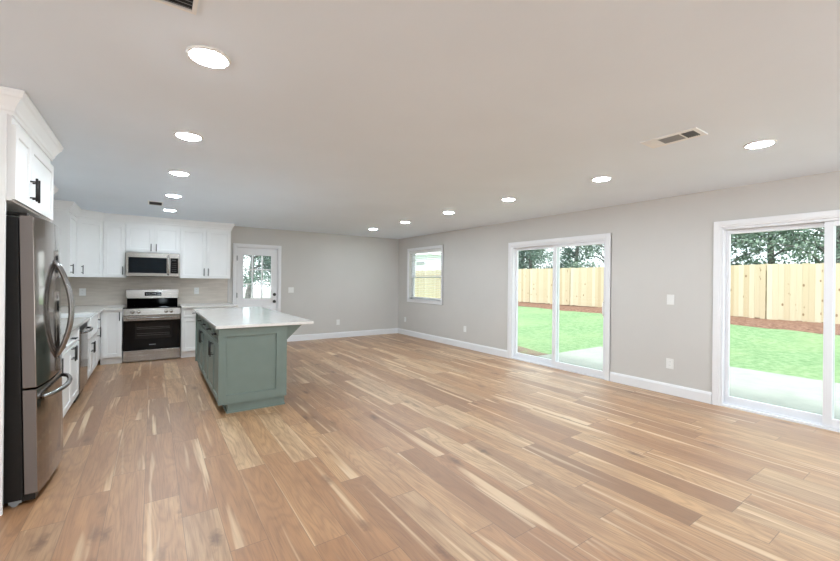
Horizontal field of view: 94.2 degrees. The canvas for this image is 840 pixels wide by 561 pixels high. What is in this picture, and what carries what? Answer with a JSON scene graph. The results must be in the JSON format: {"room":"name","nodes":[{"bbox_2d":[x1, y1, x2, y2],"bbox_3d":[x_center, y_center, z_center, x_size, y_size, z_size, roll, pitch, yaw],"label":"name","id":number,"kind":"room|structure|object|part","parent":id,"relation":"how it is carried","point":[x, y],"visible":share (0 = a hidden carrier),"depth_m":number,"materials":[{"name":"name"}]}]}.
{"room":"open-plan kitchen","nodes":[
{"label":"open-plan kitchen","id":0,"kind":"room"},
{"bbox_2d":[100,226,398,334],"bbox_3d":[-3.385,0.116,8.316,6.741,2.440,0.160,1,0,-34],"label":"wall","id":1,"kind":"structure","parent":0,"point":[353,280],"depth_m":9.15,"materials":[{"name":"paint"}]},
{"bbox_2d":[77,218,102,276],"bbox_3d":[-5.553,-0.523,6.354,0.608,0.935,0.613,1,0,-34],"label":"upper cabinet","id":2,"kind":"object","parent":1,"relation":"attached to","point":[90,232],"visible":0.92,"depth_m":6.30,"materials":[{"name":"white paint"}]},
{"bbox_2d":[103,222,125,277],"bbox_3d":[-5.247,-0.519,6.712,0.301,0.935,0.368,1,0,-34],"label":"upper cabinet","id":3,"kind":"object","parent":1,"relation":"attached to","point":[114,234],"visible":0.98,"depth_m":6.60,"materials":[{"name":"white paint"}]},
{"bbox_2d":[126,223,179,253],"bbox_3d":[-4.793,-0.737,7.022,0.791,0.490,0.368,1,0,-34],"label":"upper cabinet","id":4,"kind":"object","parent":1,"relation":"attached to","point":[139,237],"visible":0.98,"depth_m":6.89,"materials":[{"name":"white paint"}]},
{"bbox_3d":[-4.879,-0.730,6.798,0.387,0.460,0.020,1,0,-34],"label":"door","id":5,"kind":"part","parent":4,"relation":"part of","materials":[{"name":"white paint"}]},
{"bbox_2d":[126,252,179,276],"bbox_3d":[-4.766,-0.276,6.977,0.782,0.424,0.458,1,0,-34],"label":"microwave","id":6,"kind":"object","parent":4,"relation":"attached to","point":[138,264],"visible":1,"depth_m":6.83,"materials":[{"name":"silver metal"}]},
{"bbox_3d":[-4.419,-0.262,7.013,0.120,0.272,0.002,1,0,-34],"label":"control panel","id":7,"kind":"part","parent":6,"relation":"part of","materials":[{"name":"black glass"}]},
{"bbox_3d":[-4.553,-0.726,7.021,0.388,0.460,0.020,1,0,-34],"label":"door","id":8,"kind":"part","parent":4,"relation":"part of","materials":[{"name":"white paint"}]},
{"bbox_2d":[179,227,230,278],"bbox_3d":[-4.120,-0.507,7.484,0.842,0.935,0.368,1,0,-34],"label":"upper cabinet","id":9,"kind":"object","parent":1,"relation":"attached to","point":[204,253],"visible":0.99,"depth_m":7.36,"materials":[{"name":"white paint"}]},
{"bbox_2d":[53,200,234,230],"bbox_3d":[-4.668,-1.048,6.712,0.863,0.138,2.937,1,0,32],"label":"crown molding","id":10,"kind":"structure","parent":9,"relation":"attached to","point":[72,207],"depth_m":6.73,"materials":[{"name":"white paint"}]},
{"bbox_3d":[-4.217,-0.499,7.253,0.413,0.908,0.020,1,0,-34],"label":"door","id":11,"kind":"part","parent":9,"relation":"part of","materials":[{"name":"white paint"}]},
{"bbox_3d":[-3.870,-0.495,7.492,0.413,0.908,0.020,1,0,-34],"label":"door","id":12,"kind":"part","parent":9,"relation":"part of","materials":[{"name":"white paint"}]},
{"bbox_2d":[233,243,281,311],"bbox_3d":[-3.450,0.290,8.246,0.954,2.090,0.204,1,0,-34],"label":"door","id":13,"kind":"structure","parent":1,"relation":"in","point":[239,250],"depth_m":8.22,"materials":[{"name":"white paint"}]},
{"bbox_2d":[288,287,293,292],"bbox_3d":[-2.839,0.210,8.588,0.118,0.120,0.010,1,0,-34],"label":"light switch","id":14,"kind":"object","parent":1,"relation":"attached to","point":[290,289],"visible":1,"depth_m":8.58,"materials":[{"name":"white plastic"}]},
{"bbox_2d":[287,328,397,341],"bbox_3d":[-1.800,1.288,9.304,2.986,0.130,0.017,1,0,-34],"label":"baseboard","id":15,"kind":"structure","parent":1,"relation":"attached to","point":[392,330],"depth_m":9.24,"materials":[{"name":"white paint"}]},
{"bbox_2d":[0,0,839,238],"bbox_3d":[-0.942,-1.169,2.614,9.501,0.180,12.312,1,0,-34],"label":"ceiling","id":16,"kind":"structure","parent":0,"point":[341,117],"depth_m":2.33,"materials":[{"name":"paint"}]},
{"bbox_2d":[148,201,162,205],"bbox_3d":[-3.784,-1.105,5.582,0.180,0.009,0.300,1,0,-34],"label":"ceiling vent","id":17,"kind":"object","parent":16,"relation":"in","point":[149,202],"visible":1,"depth_m":5.58,"materials":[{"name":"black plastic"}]},
{"bbox_2d":[165,194,181,197],"bbox_3d":[-3.196,-1.093,5.058,0.194,0.019,0.194,1,0,-34],"label":"recessed light","id":18,"kind":"object","parent":16,"relation":"in","point":[168,195],"visible":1,"depth_m":5.03,"materials":[{"name":"white plastic"}]},
{"bbox_2d":[153,0,198,14],"bbox_3d":[-0.884,-1.074,1.365,0.205,0.009,0.365,1,0,-34],"label":"ceiling vent","id":19,"kind":"object","parent":16,"relation":"in","point":[190,6],"visible":1,"depth_m":1.52,"materials":[{"name":"white plastic"}]},
{"bbox_2d":[168,170,189,175],"bbox_3d":[-2.451,-1.085,3.971,0.194,0.019,0.194,1,0,-34],"label":"recessed light","id":20,"kind":"object","parent":16,"relation":"in","point":[174,172],"visible":1,"depth_m":3.93,"materials":[{"name":"white plastic"}]},
{"bbox_2d":[174,131,202,140],"bbox_3d":[-1.739,-1.078,2.933,0.194,0.019,0.194,1,0,-34],"label":"recessed light","id":21,"kind":"object","parent":16,"relation":"in","point":[185,135],"visible":1,"depth_m":2.90,"materials":[{"name":"white plastic"}]},
{"bbox_2d":[186,45,230,68],"bbox_3d":[-1.020,-1.070,1.883,0.194,0.019,0.194,1,0,-34],"label":"recessed light","id":22,"kind":"object","parent":16,"relation":"in","point":[207,56],"visible":1,"depth_m":1.86,"materials":[{"name":"white plastic"}]},
{"bbox_2d":[501,198,515,200],"bbox_3d":[1.150,-1.046,5.060,0.194,0.019,0.194,1,0,-34],"label":"recessed light","id":23,"kind":"object","parent":16,"relation":"in","point":[502,199],"visible":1,"depth_m":5.02,"materials":[{"name":"white plastic"}]},
{"bbox_2d":[591,176,611,181],"bbox_3d":[1.867,-1.038,4.014,0.194,0.019,0.194,1,0,-34],"label":"recessed light","id":24,"kind":"object","parent":16,"relation":"in","point":[602,178],"visible":1,"depth_m":3.98,"materials":[{"name":"white plastic"}]},
{"bbox_2d":[640,127,707,147],"bbox_3d":[1.859,-1.043,2.867,0.200,0.010,0.370,1,0,-34],"label":"ceiling vent","id":25,"kind":"object","parent":16,"relation":"in","point":[694,132],"visible":1,"depth_m":2.85,"materials":[{"name":"white plastic"}]},
{"bbox_2d":[743,139,776,148],"bbox_3d":[2.585,-1.030,2.967,0.194,0.019,0.194,1,0,-34],"label":"recessed light","id":26,"kind":"object","parent":16,"relation":"in","point":[761,143],"visible":1,"depth_m":2.94,"materials":[{"name":"white plastic"}]},
{"bbox_2d":[0,333,839,560],"bbox_3d":[-0.873,1.413,3.135,8.531,0.100,11.342,1,0,-34],"label":"floor","id":27,"kind":"structure","parent":0,"point":[395,446],"depth_m":2.82,"materials":[{"name":"brown wood"}]},
{"bbox_2d":[0,86,62,515],"bbox_3d":[-2.903,0.121,2.539,0.680,2.438,1.192,1,0,-34],"label":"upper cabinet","id":28,"kind":"object","parent":27,"relation":"on","point":[28,145],"visible":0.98,"depth_m":2.31,"materials":[{"name":"white paint"}]},
{"bbox_3d":[-2.633,0.192,2.071,0.598,2.302,0.020,1,0,-34],"label":"panel","id":29,"kind":"part","parent":28,"relation":"part of","materials":[{"name":"white paint"}]},
{"bbox_3d":[-2.457,-0.690,2.406,0.020,0.432,0.347,1,0,-34],"label":"door","id":30,"kind":"part","parent":28,"relation":"part of","materials":[{"name":"white paint"}]},
{"bbox_3d":[-2.891,-1.029,2.539,0.680,0.138,1.192,1,0,-34],"label":"crown molding","id":31,"kind":"part","parent":28,"relation":"part of","materials":[{"name":"white paint"}]},
{"bbox_3d":[-2.521,-0.591,2.542,0.047,0.150,0.013,1,0,-34],"label":"handle","id":32,"kind":"part","parent":28,"relation":"part of","materials":[{"name":"black metal"}]},
{"bbox_3d":[-2.556,-0.591,2.594,0.047,0.150,0.013,1,0,-34],"label":"handle","id":33,"kind":"part","parent":28,"relation":"part of","materials":[{"name":"black metal"}]},
{"bbox_3d":[-2.753,-0.693,2.839,0.020,0.432,0.687,1,0,-34],"label":"door","id":34,"kind":"part","parent":28,"relation":"part of","materials":[{"name":"white paint"}]},
{"bbox_2d":[3,211,74,506],"bbox_3d":[-2.788,0.464,2.526,0.818,1.755,0.807,1,0,-34],"label":"refrigerator","id":35,"kind":"object","parent":27,"relation":"on","point":[35,345],"visible":0.98,"depth_m":2.35,"materials":[{"name":"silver metal"}]},
{"bbox_3d":[-2.350,0.129,2.336,0.078,1.027,0.002,1,0,-34],"label":"door","id":36,"kind":"part","parent":35,"relation":"part of","materials":[{"name":"silver metal"}]},
{"bbox_3d":[-2.345,0.971,2.345,0.069,0.618,0.002,1,0,-34],"label":"door","id":37,"kind":"part","parent":35,"relation":"part of","materials":[{"name":"silver metal"}]},
{"bbox_3d":[-2.449,0.128,2.511,0.116,1.035,0.400,1,0,-34],"label":"door","id":38,"kind":"part","parent":35,"relation":"part of","materials":[{"name":"silver metal"}]},
{"bbox_3d":[-2.558,0.969,2.688,0.107,0.626,0.805,1,0,-34],"label":"freezer drawer","id":39,"kind":"part","parent":35,"relation":"part of","materials":[{"name":"silver metal"}]},
{"bbox_3d":[-2.504,0.720,2.723,0.101,0.029,0.682,1,0,-34],"label":"handle","id":40,"kind":"part","parent":35,"relation":"part of","materials":[{"name":"silver metal"}]},
{"bbox_3d":[-2.678,0.125,2.845,0.116,1.035,0.400,1,0,-34],"label":"door","id":41,"kind":"part","parent":35,"relation":"part of","materials":[{"name":"silver metal"}]},
{"bbox_3d":[-2.474,0.195,2.696,0.111,0.671,0.024,1,0,-34],"label":"handle","id":42,"kind":"part","parent":35,"relation":"part of","materials":[{"name":"silver metal"}]},
{"bbox_3d":[-2.514,0.194,2.756,0.111,0.671,0.024,1,0,-34],"label":"handle","id":43,"kind":"part","parent":35,"relation":"part of","materials":[{"name":"silver metal"}]},
{"bbox_2d":[62,338,65,393],"bbox_3d":[-3.306,0.909,3.124,0.690,0.853,0.340,1,0,-34],"label":"base cabinet","id":44,"kind":"object","parent":27,"relation":"on","point":[62,338],"visible":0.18,"depth_m":3.25,"materials":[{"name":"white paint"}]},
{"bbox_2d":[62,327,78,416],"bbox_3d":[-3.664,0.905,3.646,0.690,0.853,0.923,1,0,-34],"label":"base cabinet","id":45,"kind":"object","parent":27,"relation":"on","point":[70,354],"visible":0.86,"depth_m":3.80,"materials":[{"name":"white paint"}]},
{"bbox_3d":[-3.289,0.939,3.624,0.020,0.567,0.447,1,0,-34],"label":"door","id":46,"kind":"part","parent":45,"relation":"part of","materials":[{"name":"white paint"}]},
{"bbox_3d":[-3.415,0.567,3.814,0.020,0.147,0.909,1,0,-34],"label":"drawer","id":47,"kind":"part","parent":45,"relation":"part of","materials":[{"name":"white paint"}]},
{"bbox_3d":[-3.548,0.936,4.002,0.020,0.567,0.454,1,0,-34],"label":"door","id":48,"kind":"part","parent":45,"relation":"part of","materials":[{"name":"white paint"}]},
{"bbox_3d":[-3.417,0.715,3.858,0.047,0.140,0.013,1,0,-34],"label":"handle","id":49,"kind":"part","parent":45,"relation":"part of","materials":[{"name":"black metal"}]},
{"bbox_2d":[61,305,124,337],"bbox_3d":[-4.359,0.456,4.867,0.902,0.032,4.413,1,0,-34],"label":"countertop","id":50,"kind":"structure","parent":45,"relation":"on","point":[78,321],"depth_m":5.50,"materials":[{"name":"white stone"}]},
{"bbox_2d":[61,313,97,338],"bbox_3d":[-4.431,0.578,4.920,0.505,0.261,0.780,1,0,-34],"label":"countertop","id":51,"kind":"structure","parent":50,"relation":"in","point":[93,322],"depth_m":5.14,"materials":[{"name":"white stone"}]},
{"bbox_2d":[73,322,92,402],"bbox_3d":[-4.081,0.903,4.296,0.723,0.849,0.596,1,0,-34],"label":"dishwasher","id":52,"kind":"object","parent":27,"relation":"on","point":[83,329],"visible":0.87,"depth_m":4.40,"materials":[{"name":"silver metal"}]},
{"bbox_3d":[-3.857,0.888,4.449,0.040,0.673,0.594,1,0,-34],"label":"door","id":53,"kind":"part","parent":52,"relation":"part of","materials":[{"name":"silver metal"}]},
{"bbox_3d":[-3.811,0.566,4.478,0.078,0.026,0.547,1,0,-34],"label":"handle","id":54,"kind":"part","parent":52,"relation":"part of","materials":[{"name":"silver metal"}]},
{"bbox_2d":[87,335,95,379],"bbox_3d":[-4.505,1.023,4.872,0.690,0.600,0.818,1,0,-34],"label":"base cabinet","id":55,"kind":"object","parent":27,"relation":"on","point":[91,342],"visible":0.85,"depth_m":5.04,"materials":[{"name":"white paint"}]},
{"bbox_3d":[-4.146,0.974,4.873,0.020,0.477,0.397,1,0,-34],"label":"door","id":56,"kind":"part","parent":55,"relation":"part of","materials":[{"name":"white paint"}]},
{"bbox_3d":[-4.375,0.972,5.207,0.020,0.477,0.397,1,0,-34],"label":"door","id":57,"kind":"part","parent":55,"relation":"part of","materials":[{"name":"white paint"}]},
{"bbox_2d":[95,313,100,366],"bbox_3d":[-4.967,0.891,5.548,0.690,0.853,0.813,1,0,-34],"label":"base cabinet","id":58,"kind":"object","parent":27,"relation":"on","point":[98,334],"visible":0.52,"depth_m":5.61,"materials":[{"name":"white paint"}]},
{"bbox_3d":[-4.587,0.925,5.517,0.020,0.567,0.316,1,0,-34],"label":"door","id":59,"kind":"part","parent":58,"relation":"part of","materials":[{"name":"white paint"}]},
{"bbox_2d":[100,310,122,364],"bbox_3d":[-5.086,0.890,6.474,0.268,0.853,0.958,1,0,-34],"label":"base cabinet","id":60,"kind":"object","parent":27,"relation":"on","point":[111,339],"visible":0.93,"depth_m":6.12,"materials":[{"name":"white paint"}]},
{"bbox_2d":[123,289,180,362],"bbox_3d":[-4.610,0.745,6.728,0.786,1.155,0.898,1,0,-34],"label":"range","id":61,"kind":"object","parent":27,"relation":"on","point":[151,318],"visible":1,"depth_m":6.46,"materials":[{"name":"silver metal"}]},
{"bbox_3d":[-4.408,1.220,6.426,0.778,0.176,0.037,1,0,-34],"label":"storage drawer","id":62,"kind":"part","parent":61,"relation":"part of","materials":[{"name":"silver metal"}]},
{"bbox_2d":[123,307,180,350],"bbox_3d":[-4.611,0.878,6.728,0.782,0.848,0.898,1,0,-34],"label":"oven","id":63,"kind":"object","parent":61,"relation":"in","point":[144,328],"depth_m":6.40,"materials":[{"name":"silver metal"}]},
{"bbox_2d":[123,304,180,308],"bbox_3d":[-4.617,0.444,6.744,0.786,0.020,0.780,1,0,-34],"label":"cooktop","id":64,"kind":"object","parent":61,"relation":"in","point":[129,306],"depth_m":6.57,"materials":[{"name":"black glass"}]},
{"bbox_3d":[-4.406,0.510,6.435,0.782,0.104,0.048,1,0,-34],"label":"control panel","id":65,"kind":"part","parent":61,"relation":"part of","materials":[{"name":"silver metal"}]},
{"bbox_2d":[180,308,201,357],"bbox_3d":[-4.133,0.901,7.128,0.440,0.853,0.958,1,0,-34],"label":"base cabinet","id":66,"kind":"object","parent":27,"relation":"on","point":[188,316],"visible":0.32,"depth_m":6.71,"materials":[{"name":"white paint"}]},
{"bbox_3d":[-3.890,0.932,6.773,0.428,0.567,0.020,1,0,-34],"label":"door","id":67,"kind":"part","parent":66,"relation":"part of","materials":[{"name":"white paint"}]},
{"bbox_3d":[-3.886,0.563,6.773,0.428,0.147,0.020,1,0,-34],"label":"drawer","id":68,"kind":"part","parent":66,"relation":"part of","materials":[{"name":"white paint"}]},
{"bbox_2d":[179,303,237,308],"bbox_3d":[-3.942,0.461,7.245,0.882,0.032,0.963,1,0,-34],"label":"countertop","id":69,"kind":"structure","parent":66,"relation":"on","point":[184,305],"depth_m":7.00,"materials":[{"name":"white stone"}]},
{"bbox_2d":[195,313,301,413],"bbox_3d":[-2.392,0.911,5.169,0.894,0.870,2.540,1,0,-34],"label":"kitchen island","id":70,"kind":"object","parent":27,"relation":"on","point":[244,369],"visible":0.91,"depth_m":4.12,"materials":[{"name":"green paint"}]},
{"bbox_3d":[-3.169,0.853,6.163,0.657,0.770,0.020,1,0,-34],"label":"panel","id":71,"kind":"part","parent":70,"relation":"part of","materials":[{"name":"green paint"}]},
{"bbox_3d":[-3.017,0.929,5.377,0.020,0.592,0.522,1,0,-34],"label":"door","id":72,"kind":"part","parent":70,"relation":"part of","materials":[{"name":"green paint"}]},
{"bbox_3d":[-2.713,0.554,4.940,0.020,0.139,0.522,1,0,-34],"label":"drawer","id":73,"kind":"part","parent":70,"relation":"part of","materials":[{"name":"green paint"}]},
{"bbox_3d":[-2.718,0.933,4.940,0.020,0.592,0.522,1,0,-34],"label":"door","id":74,"kind":"part","parent":70,"relation":"part of","materials":[{"name":"green paint"}]},
{"bbox_3d":[-2.411,0.557,4.498,0.020,0.139,0.532,1,0,-34],"label":"drawer","id":75,"kind":"part","parent":70,"relation":"part of","materials":[{"name":"green paint"}]},
{"bbox_3d":[-2.415,0.936,4.498,0.020,0.592,0.532,1,0,-34],"label":"door","id":76,"kind":"part","parent":70,"relation":"part of","materials":[{"name":"green paint"}]},
{"bbox_3d":[-2.252,0.743,4.221,0.047,0.160,0.013,1,0,-34],"label":"handle","id":77,"kind":"part","parent":70,"relation":"part of","materials":[{"name":"black metal"}]},
{"bbox_3d":[-2.139,0.939,4.095,0.020,0.592,0.430,1,0,-34],"label":"door","id":78,"kind":"part","parent":70,"relation":"part of","materials":[{"name":"green paint"}]},
{"bbox_3d":[-2.135,0.560,4.095,0.020,0.139,0.430,1,0,-34],"label":"drawer","id":79,"kind":"part","parent":70,"relation":"part of","materials":[{"name":"green paint"}]},
{"bbox_3d":[-1.744,0.868,4.085,0.657,0.770,0.020,1,0,-34],"label":"panel","id":80,"kind":"part","parent":70,"relation":"part of","materials":[{"name":"green paint"}]},
{"bbox_2d":[193,307,313,328],"bbox_3d":[-2.344,0.462,5.201,0.987,0.030,2.615,1,0,-34],"label":"island countertop","id":81,"kind":"structure","parent":70,"relation":"on","point":[240,317],"depth_m":4.69,"materials":[{"name":"white stone"}]},
{"bbox_2d":[398,171,839,391],"bbox_3d":[2.653,0.182,5.609,0.160,2.440,11.452,1,0,-34],"label":"wall","id":82,"kind":"structure","parent":0,"point":[661,247],"depth_m":5.11,"materials":[{"name":"paint"}]},
{"bbox_2d":[407,245,442,304],"bbox_3d":[0.150,-0.125,9.225,0.184,1.324,1.444,1,0,-34],"label":"window","id":83,"kind":"structure","parent":82,"relation":"in","point":[416,300],"depth_m":9.31,"materials":[{"name":"white paint"}]},
{"bbox_3d":[0.103,0.467,9.197,0.084,0.022,1.360,1,0,-34],"label":"sill","id":84,"kind":"part","parent":83,"relation":"part of","materials":[{"name":"white paint"}]},
{"bbox_2d":[410,248,440,299],"bbox_3d":[0.139,-0.147,9.217,0.063,1.144,1.296,1,0,-34],"label":"window blind","id":85,"kind":"object","parent":83,"relation":"attached to","point":[430,250],"visible":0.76,"depth_m":9.18,"materials":[{"name":"white plastic"}]},
{"bbox_3d":[0.135,0.412,9.219,0.048,0.025,1.288,1,0,-34],"label":"rail","id":86,"kind":"part","parent":85,"relation":"part of","materials":[{"name":"white plastic"}]},
{"bbox_3d":[0.198,-0.125,9.258,0.070,1.200,1.320,1,0,-34],"label":"frame","id":87,"kind":"part","parent":83,"relation":"part of","materials":[{"name":"white plastic"}]},
{"bbox_3d":[0.183,0.175,9.250,0.028,0.540,1.260,1,0,-34],"label":"sash","id":88,"kind":"part","parent":83,"relation":"part of","materials":[{"name":"white plastic"}]},
{"bbox_2d":[398,328,711,403],"bbox_3d":[2.617,1.336,5.486,0.017,0.130,11.275,1,0,-34],"label":"baseboard","id":89,"kind":"structure","parent":82,"relation":"attached to","point":[675,390],"depth_m":5.20,"materials":[{"name":"white paint"}]},
{"bbox_2d":[507,233,610,380],"bbox_3d":[2.180,0.364,6.267,0.172,2.065,1.898,1,0,-34],"label":"door","id":90,"kind":"structure","parent":82,"relation":"in","point":[556,243],"depth_m":6.25,"materials":[{"name":"white paint"}]},
{"bbox_3d":[1.974,0.398,6.628,0.040,1.944,0.892,1,0,-34],"label":"fixed panel","id":91,"kind":"part","parent":90,"relation":"part of","materials":[{"name":"white plastic"}]},
{"bbox_3d":[2.396,0.403,5.913,0.040,1.944,0.892,1,0,-34],"label":"sliding panel","id":92,"kind":"part","parent":90,"relation":"part of","materials":[{"name":"white plastic"}]},
{"bbox_3d":[2.604,0.401,5.539,0.047,0.230,0.030,1,0,-34],"label":"handle","id":93,"kind":"part","parent":90,"relation":"part of","materials":[{"name":"white plastic"}]},
{"bbox_2d":[666,358,673,368],"bbox_3d":[3.085,1.026,4.816,0.009,0.125,0.082,1,0,-34],"label":"wall outlet","id":94,"kind":"object","parent":82,"relation":"attached to","point":[669,362],"visible":1,"depth_m":4.82,"materials":[{"name":"white plastic"}]},
{"bbox_2d":[667,294,673,304],"bbox_3d":[3.093,0.236,4.816,0.010,0.125,0.082,1,0,-34],"label":"light switch","id":95,"kind":"object","parent":82,"relation":"attached to","point":[670,298],"visible":1,"depth_m":4.81,"materials":[{"name":"white plastic"}]},
{"bbox_2d":[712,210,839,432],"bbox_3d":[3.917,0.378,3.733,0.172,2.075,1.825,1,0,-34],"label":"door","id":96,"kind":"structure","parent":82,"relation":"in","point":[723,230],"depth_m":4.07,"materials":[{"name":"white paint"}]},
{"bbox_3d":[4.122,0.416,3.394,0.040,1.954,0.856,1,0,-34],"label":"sliding panel","id":97,"kind":"part","parent":96,"relation":"part of","materials":[{"name":"white plastic"}]},
{"bbox_3d":[-4.504,0.103,4.128,0.160,2.440,5.482,1,0,-34],"label":"wall","id":98,"kind":"structure","parent":0,"visible":0},
{"bbox_2d":[52,210,77,276],"bbox_3d":[-5.293,-0.520,5.754,0.360,0.935,0.683,1,0,-34],"label":"upper cabinet","id":99,"kind":"object","parent":98,"relation":"attached to","point":[67,222],"visible":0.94,"depth_m":5.54,"materials":[{"name":"white paint"}]},
{"bbox_3d":[-5.182,-0.509,5.825,0.020,0.908,0.667,1,0,-34],"label":"door","id":100,"kind":"part","parent":99,"relation":"part of","materials":[{"name":"white paint"}]},
{"bbox_2d":[61,277,227,305],"bbox_3d":[-3.691,0.302,5.336,2.550,0.860,4.412,1,0,-34],"label":"backsplash","id":101,"kind":"structure","parent":98,"relation":"attached to","point":[99,290],"depth_m":7.03,"materials":[{"name":"beige tile"}]},
{"bbox_2d":[79,288,85,295],"bbox_3d":[-5.717,0.195,6.606,0.085,0.125,0.009,1,0,-34],"label":"wall outlet","id":102,"kind":"object","parent":101,"relation":"attached to","point":[82,291],"visible":1,"depth_m":6.60,"materials":[{"name":"white plastic"}]},
{"bbox_2d":[194,288,198,293],"bbox_3d":[-4.330,0.199,7.556,0.080,0.125,0.009,1,0,-34],"label":"wall outlet","id":103,"kind":"object","parent":101,"relation":"attached to","point":[196,290],"visible":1,"depth_m":7.55,"materials":[{"name":"white plastic"}]},
{"label":"outside","id":104,"kind":"structure","parent":0,"visible":0},
{"bbox_2d":[243,288,270,297],"bbox_3d":[-30.821,1.247,20.621,52.500,0.380,51.148,1,0,-34],"label":"driveway","id":105,"kind":"structure","parent":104,"point":[266,293],"depth_m":37.13,"materials":[{"name":"concrete"}]},
{"bbox_2d":[243,255,270,297],"bbox_3d":[-8.544,-1.575,21.250,4.418,6.521,4.896,1,0,43],"label":"leafy tree","id":106,"kind":"object","parent":105,"relation":"on","point":[266,262],"visible":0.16,"depth_m":20.99,"materials":[{"name":"green plant"}]},
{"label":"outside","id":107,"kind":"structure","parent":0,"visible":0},
{"bbox_2d":[518,306,839,382],"bbox_3d":[8.553,1.655,27.698,34.540,0.830,64.000,1,0,-34],"label":"lawn","id":108,"kind":"structure","parent":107,"point":[778,351],"depth_m":9.34,"materials":[{"name":"green plant"}]},
{"bbox_2d":[416,252,440,270],"bbox_3d":[1.978,-1.248,51.964,6.600,5.300,5.100,1,0,-34],"label":"neighbor house","id":109,"kind":"structure","parent":108,"relation":"on","point":[439,257],"depth_m":49.12,"materials":[{"name":"white"}]},
{"bbox_2d":[518,346,547,355],"bbox_3d":[1.423,1.536,9.085,1.729,0.075,3.300,1,0,-34],"label":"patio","id":110,"kind":"structure","parent":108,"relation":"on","point":[523,350],"depth_m":8.29,"materials":[{"name":"beige concrete"}]},
{"bbox_2d":[520,248,552,268],"bbox_3d":[7.270,-1.688,27.006,5.085,6.494,5.048,1,0,23],"label":"leafy tree","id":111,"kind":"object","parent":108,"relation":"on","point":[537,250],"visible":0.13,"depth_m":26.66,"materials":[{"name":"green plant"}]},
{"bbox_2d":[518,250,562,268],"bbox_3d":[6.612,-1.688,25.059,4.896,6.521,4.418,1,0,18],"label":"leafy tree","id":112,"kind":"object","parent":108,"relation":"on","point":[531,255],"visible":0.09,"depth_m":24.25,"materials":[{"name":"green plant"}]},
{"bbox_2d":[541,245,597,268],"bbox_3d":[9.414,-1.657,23.473,4.418,6.521,4.896,1,0,-3],"label":"leafy tree","id":113,"kind":"object","parent":108,"relation":"on","point":[570,253],"visible":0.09,"depth_m":22.96,"materials":[{"name":"green plant"}]},
{"bbox_2d":[563,244,603,267],"bbox_3d":[9.765,-2.118,20.888,4.972,7.431,5.611,1,0,-38],"label":"leafy tree","id":114,"kind":"object","parent":108,"relation":"on","point":[590,249],"visible":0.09,"depth_m":21.54,"materials":[{"name":"green plant"}]},
{"bbox_2d":[415,263,839,323],"bbox_3d":[5.925,0.341,20.852,0.160,2.129,43.785,1,0,-34],"label":"wooden fence","id":115,"kind":"object","parent":108,"relation":"on","point":[792,291],"visible":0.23,"depth_m":13.11,"materials":[{"name":"brown wood"}]},
{"bbox_3d":[-0.317,0.296,29.842,0.027,2.074,2.403,1,0,-34],"label":"board panel","id":116,"kind":"part","parent":115,"relation":"part of","materials":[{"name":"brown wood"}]},
{"bbox_3d":[1.062,0.317,27.829,0.027,2.073,2.382,1,0,-34],"label":"board panel","id":117,"kind":"part","parent":115,"relation":"part of","materials":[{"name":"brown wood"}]},
{"bbox_3d":[5.181,0.260,21.822,0.027,1.821,2.396,1,0,-34],"label":"board panel","id":118,"kind":"part","parent":115,"relation":"part of","materials":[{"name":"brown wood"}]},
{"bbox_3d":[6.557,0.282,19.816,0.027,1.818,2.392,1,0,-34],"label":"board panel","id":119,"kind":"part","parent":115,"relation":"part of","materials":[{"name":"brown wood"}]},
{"bbox_3d":[7.931,0.298,17.810,0.028,1.821,2.388,1,0,-34],"label":"board panel","id":120,"kind":"part","parent":115,"relation":"part of","materials":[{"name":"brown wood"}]},
{"bbox_3d":[10.675,0.354,13.808,0.027,1.805,2.403,1,0,-34],"label":"board panel","id":121,"kind":"part","parent":115,"relation":"part of","materials":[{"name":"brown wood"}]},
{"bbox_3d":[12.051,0.373,11.799,0.027,1.815,2.392,1,0,-34],"label":"board panel","id":122,"kind":"part","parent":115,"relation":"part of","materials":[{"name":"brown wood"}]},
{"bbox_2d":[518,301,839,334],"bbox_3d":[9.428,1.411,13.444,4.019,0.416,31.500,1,0,-34],"label":"mulch bed","id":123,"kind":"object","parent":108,"relation":"on","point":[811,327],"visible":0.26,"depth_m":11.76,"materials":[{"name":"brown soil"}]},
{"bbox_2d":[731,232,803,264],"bbox_3d":[12.143,-1.636,16.234,5.048,6.494,5.085,1,0,19],"label":"leafy tree","id":124,"kind":"object","parent":108,"relation":"on","point":[746,236],"visible":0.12,"depth_m":15.09,"materials":[{"name":"green plant"}]},
{"bbox_2d":[731,227,823,264],"bbox_3d":[14.595,-2.065,16.107,5.611,7.431,4.972,1,0,-36],"label":"leafy tree","id":125,"kind":"object","parent":108,"relation":"on","point":[770,261],"visible":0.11,"depth_m":15.92,"materials":[{"name":"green plant"}]},
{"bbox_2d":[747,226,839,263],"bbox_3d":[14.508,-1.611,13.702,5.048,6.494,5.085,1,0,-29],"label":"leafy tree","id":126,"kind":"object","parent":108,"relation":"on","point":[812,242],"visible":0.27,"depth_m":13.72,"materials":[{"name":"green plant"}]},
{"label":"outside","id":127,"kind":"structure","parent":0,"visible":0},
{"bbox_2d":[538,346,839,419],"bbox_3d":[5.427,1.652,4.350,3.019,0.260,9.020,1,0,-34],"label":"patio","id":128,"kind":"structure","parent":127,"point":[793,392],"depth_m":5.61,"materials":[{"name":"concrete"}]}
]}

